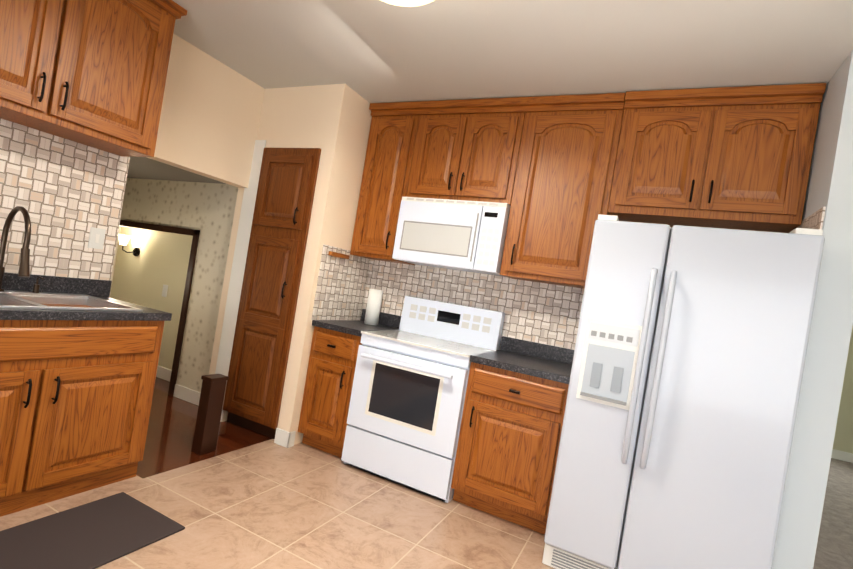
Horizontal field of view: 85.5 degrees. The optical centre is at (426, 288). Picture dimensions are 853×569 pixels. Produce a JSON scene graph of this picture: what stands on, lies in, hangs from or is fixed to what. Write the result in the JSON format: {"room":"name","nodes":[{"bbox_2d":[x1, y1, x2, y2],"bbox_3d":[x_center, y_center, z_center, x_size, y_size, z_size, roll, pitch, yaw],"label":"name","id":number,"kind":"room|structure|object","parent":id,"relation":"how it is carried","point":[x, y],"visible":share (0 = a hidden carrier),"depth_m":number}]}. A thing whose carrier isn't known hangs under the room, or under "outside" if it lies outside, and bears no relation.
{"room":"kitchen","nodes":[
{"label":"kitchen","id":0,"kind":"room"},
{"bbox_2d":[4,273,111,297],"bbox_3d":[-2.615,-0.107,1.343,0.020,0.100,3.216,9,0,26],"label":"backsplash","id":1,"kind":"structure","parent":0,"relation":"attached to","point":[101,288],"depth_m":2.57},
{"bbox_2d":[109,178,237,391],"bbox_3d":[-2.812,-0.117,4.595,2.940,1.880,0.360,9,0,26],"label":"wall","id":2,"kind":"structure","parent":0,"point":[207,210],"depth_m":4.24},
{"bbox_2d":[118,234,143,255],"bbox_3d":[-3.031,-0.440,4.732,0.330,0.197,0.145,9,0,26],"label":"sconce","id":3,"kind":"object","parent":2,"relation":"attached to","point":[124,240],"visible":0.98,"depth_m":4.72},
{"bbox_2d":[119,220,199,395],"bbox_3d":[-2.740,0.107,4.473,1.600,1.460,0.283,9,0,26],"label":"trim","id":4,"kind":"structure","parent":2,"relation":"attached to","point":[167,374],"depth_m":4.01},
{"bbox_2d":[162,284,167,296],"bbox_3d":[-2.587,0.020,4.559,0.070,0.120,0.006,9,0,26],"label":"light switch","id":5,"kind":"object","parent":2,"relation":"attached to","point":[164,290],"visible":1,"depth_m":4.55},
{"bbox_2d":[173,384,200,405],"bbox_3d":[-1.960,0.917,3.895,0.518,0.110,0.012,9,0,26],"label":"baseboard","id":6,"kind":"structure","parent":2,"relation":"attached to","point":[181,392],"depth_m":3.93},
{"bbox_2d":[127,157,225,183],"bbox_3d":[-2.963,-1.132,3.964,2.940,0.080,1.280,9,0,26],"label":"ceiling","id":7,"kind":"structure","parent":0,"point":[143,168],"depth_m":3.83},
{"bbox_2d":[136,377,272,477],"bbox_3d":[-2.808,0.887,4.112,3.660,0.100,1.730,9,0,26],"label":"floor","id":8,"kind":"structure","parent":0,"point":[170,433],"depth_m":3.24},
{"bbox_2d":[192,374,228,454],"bbox_3d":[-1.411,0.812,3.000,0.099,0.495,0.134,9,0,26],"label":"stair newel post","id":9,"kind":"object","parent":8,"relation":"on","point":[209,413],"visible":1,"depth_m":2.96},
{"bbox_2d":[223,148,320,438],"bbox_3d":[-1.058,0.029,3.690,0.546,2.148,0.677,9,0,26],"label":"pantry cabinet","id":10,"kind":"object","parent":8,"relation":"on","point":[270,286],"visible":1,"depth_m":3.41},
{"bbox_2d":[147,33,264,187],"bbox_3d":[-1.585,-1.219,3.235,0.120,0.790,0.920,9,0,26],"label":"wall","id":11,"kind":"structure","parent":0,"point":[210,115],"depth_m":3.22},
{"bbox_2d":[0,0,183,156],"bbox_3d":[-1.838,-1.207,2.198,0.330,0.825,1.060,9,0,26],"label":"upper cabinet","id":12,"kind":"object","parent":11,"relation":"attached to","point":[92,73],"depth_m":2.27},
{"bbox_2d":[0,439,554,568],"bbox_3d":[-1.063,1.175,0.843,3.838,0.100,6.040,9,0,26],"label":"floor","id":13,"kind":"structure","parent":0,"point":[313,507],"depth_m":2.39},
{"bbox_2d":[0,318,170,516],"bbox_3d":[-1.983,0.528,2.162,0.600,0.880,1.080,9,0,26],"label":"base cabinet","id":14,"kind":"object","parent":13,"relation":"on","point":[79,358],"depth_m":2.16},
{"bbox_2d":[0,298,171,317],"bbox_3d":[-2.364,0.000,1.214,0.610,0.048,3.216,9,0,26],"label":"countertop","id":15,"kind":"structure","parent":14,"relation":"on","point":[147,312],"depth_m":2.15},
{"bbox_2d":[0,206,31,289],"bbox_3d":[-1.988,-0.187,2.189,0.293,0.426,0.110,9,0,26],"label":"faucet","id":16,"kind":"object","parent":15,"relation":"on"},
{"bbox_2d":[32,275,43,289],"bbox_3d":[-2.016,-0.022,2.397,0.064,0.090,0.026,9,0,26],"label":"faucet","id":17,"kind":"object","parent":15,"relation":"on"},
{"bbox_2d":[0,290,143,309],"bbox_3d":[-1.923,0.139,2.162,0.535,0.197,0.840,9,0,26],"label":"sink","id":18,"kind":"object","parent":15,"relation":"in","point":[10,299],"depth_m":2.41},
{"bbox_2d":[0,492,184,568],"bbox_3d":[-1.859,0.991,1.148,0.485,0.012,2.430,9,0,26],"label":"mat","id":19,"kind":"object","parent":13,"relation":"on","point":[98,533],"visible":0.96,"depth_m":1.96},
{"bbox_2d":[298,325,361,457],"bbox_3d":[-0.571,0.750,3.509,0.418,0.880,0.620,9,0,26],"label":"base cabinet","id":20,"kind":"object","parent":13,"relation":"on","point":[323,424],"depth_m":3.23},
{"bbox_2d":[312,321,398,332],"bbox_3d":[-0.500,0.295,3.504,0.418,0.040,0.629,9,0,26],"label":"countertop","id":21,"kind":"structure","parent":20,"relation":"on","point":[350,326],"depth_m":3.33},
{"bbox_2d":[364,289,382,324],"bbox_3d":[-0.420,0.145,3.671,0.112,0.279,0.112,9,0,26],"label":"paper towel","id":22,"kind":"object","parent":21,"relation":"on","point":[373,307],"visible":1,"depth_m":3.62},
{"bbox_2d":[341,296,504,502],"bbox_3d":[-0.025,0.681,3.198,0.796,1.190,0.673,9,0,26],"label":"stove","id":23,"kind":"object","parent":13,"relation":"on","point":[407,398],"visible":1,"depth_m":2.98},
{"bbox_2d":[451,361,568,534],"bbox_3d":[0.596,0.937,2.929,0.606,0.880,0.620,9,0,26],"label":"base cabinet","id":24,"kind":"object","parent":13,"relation":"on","point":[511,428],"depth_m":2.66},
{"bbox_2d":[470,349,571,380],"bbox_3d":[0.666,0.483,2.924,0.606,0.040,0.629,9,0,26],"label":"countertop","id":25,"kind":"structure","parent":24,"relation":"on","point":[539,365],"depth_m":2.77},
{"bbox_2d":[542,214,824,568],"bbox_3d":[1.266,0.592,2.428,0.906,1.775,0.881,9,0,26],"label":"fridge","id":26,"kind":"object","parent":13,"relation":"on","point":[683,394],"visible":1,"depth_m":2.07},
{"bbox_2d":[209,84,371,444],"bbox_3d":[-1.009,-0.202,3.838,0.900,2.620,0.800,9,0,26],"label":"wall","id":27,"kind":"structure","parent":0,"point":[332,122],"depth_m":3.37},
{"bbox_2d":[328,251,349,258],"bbox_3d":[-0.654,-0.251,3.458,0.030,0.030,0.220,9,0,26],"label":"shelf","id":28,"kind":"object","parent":27,"relation":"attached to","point":[339,255],"visible":0.98,"depth_m":3.43},
{"bbox_2d":[350,107,417,264],"bbox_3d":[-0.261,-0.784,3.635,0.418,1.125,0.330,9,0,26],"label":"upper cabinet","id":29,"kind":"object","parent":27,"relation":"attached to","point":[390,146],"depth_m":3.49},
{"bbox_2d":[362,309,573,364],"bbox_3d":[0.268,0.347,3.466,1.828,0.100,0.020,9,0,26],"label":"backsplash","id":30,"kind":"structure","parent":27,"relation":"attached to","point":[512,345],"depth_m":3.23},
{"bbox_2d":[172,0,852,102],"bbox_3d":[0.257,-1.364,2.675,3.838,0.080,10.140,9,0,26],"label":"ceiling","id":31,"kind":"structure","parent":0,"point":[374,51],"depth_m":2.44},
{"bbox_2d":[381,0,434,6],"bbox_3d":[-0.122,-1.301,1.907,0.484,0.156,0.484,9,0,26],"label":"ceiling light","id":32,"kind":"object","parent":31,"relation":"attached to","point":[408,3],"visible":1,"depth_m":2.02},
{"bbox_2d":[772,50,852,568],"bbox_3d":[2.794,0.403,4.164,0.150,2.620,4.780,9,0,26],"label":"wall","id":33,"kind":"structure","parent":0,"point":[830,184],"depth_m":2.03},
{"bbox_2d":[813,458,852,568],"bbox_3d":[2.666,1.768,1.272,2.562,0.100,10.140,9,0,26],"label":"floor carpet","id":34,"kind":"object","parent":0,"point":[834,549],"depth_m":3.53},
{"bbox_2d":[833,326,852,452],"bbox_3d":[5.010,0.751,5.792,2.442,2.620,0.120,9,0,26],"label":"wall","id":35,"kind":"structure","parent":0,"point":[843,439],"depth_m":5.62},
{"bbox_2d":[831,449,852,462],"bbox_3d":[4.782,1.986,5.731,2.400,0.110,0.017,9,0,26],"label":"baseboard","id":36,"kind":"structure","parent":35,"relation":"attached to","point":[836,454],"depth_m":5.60},
{"bbox_3d":[0.773,0.083,3.330,2.788,2.620,0.120,9,0,26],"label":"wall","id":37,"kind":"structure","parent":0,"visible":0},
{"bbox_2d":[406,103,525,204],"bbox_3d":[0.317,-0.930,3.365,0.796,0.653,0.330,9,0,26],"label":"upper cabinet","id":38,"kind":"object","parent":37,"relation":"attached to","point":[467,151],"depth_m":3.20},
{"bbox_2d":[392,197,509,276],"bbox_3d":[0.218,-0.376,3.345,0.792,0.459,0.380,9,0,26],"label":"over-the-range microwave","id":39,"kind":"object","parent":38,"relation":"attached to","point":[464,235],"visible":1,"depth_m":3.16},
{"bbox_2d":[500,99,621,288],"bbox_3d":[0.905,-0.596,3.055,0.606,1.125,0.330,9,0,26],"label":"upper cabinet","id":40,"kind":"object","parent":37,"relation":"attached to","point":[558,174],"depth_m":2.91},
{"bbox_2d":[606,91,824,232],"bbox_3d":[1.625,-0.713,2.706,0.936,0.665,0.345,9,0,26],"label":"upper cabinet","id":41,"kind":"object","parent":37,"relation":"attached to","point":[741,162],"depth_m":2.54},
{"bbox_3d":[-2.845,-0.486,0.940,0.120,2.620,4.200,9,0,26],"label":"wall","id":42,"kind":"structure","parent":0,"visible":0},
{"bbox_2d":[0,118,129,280],"bbox_3d":[-2.780,-0.513,0.916,0.008,0.855,4.190,9,0,26],"label":"backsplash","id":43,"kind":"structure","parent":42,"relation":"attached to","point":[67,194],"depth_m":2.51},
{"bbox_2d":[88,227,105,249],"bbox_3d":[-1.922,-0.294,2.689,0.009,0.120,0.080,9,0,26],"label":"outlet","id":44,"kind":"object","parent":43,"relation":"attached to","point":[96,237],"visible":1,"depth_m":2.69},
{"bbox_2d":[311,244,371,319],"bbox_3d":[-0.649,-0.028,3.589,0.008,0.550,0.610,9,0,26],"label":"backsplash","id":45,"kind":"structure","parent":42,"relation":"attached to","point":[342,284],"depth_m":3.56},
{"bbox_2d":[364,227,671,349],"bbox_3d":[0.763,-0.030,3.273,2.788,1.000,0.008,9,0,26],"label":"backsplash","id":46,"kind":"structure","parent":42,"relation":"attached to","point":[543,313],"depth_m":3.37},
{"bbox_2d":[789,207,825,232],"bbox_3d":[1.846,0.146,2.354,0.008,1.000,0.630,9,0,26],"label":"backsplash","id":47,"kind":"structure","parent":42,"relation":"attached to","point":[814,221],"depth_m":2.16}
]}

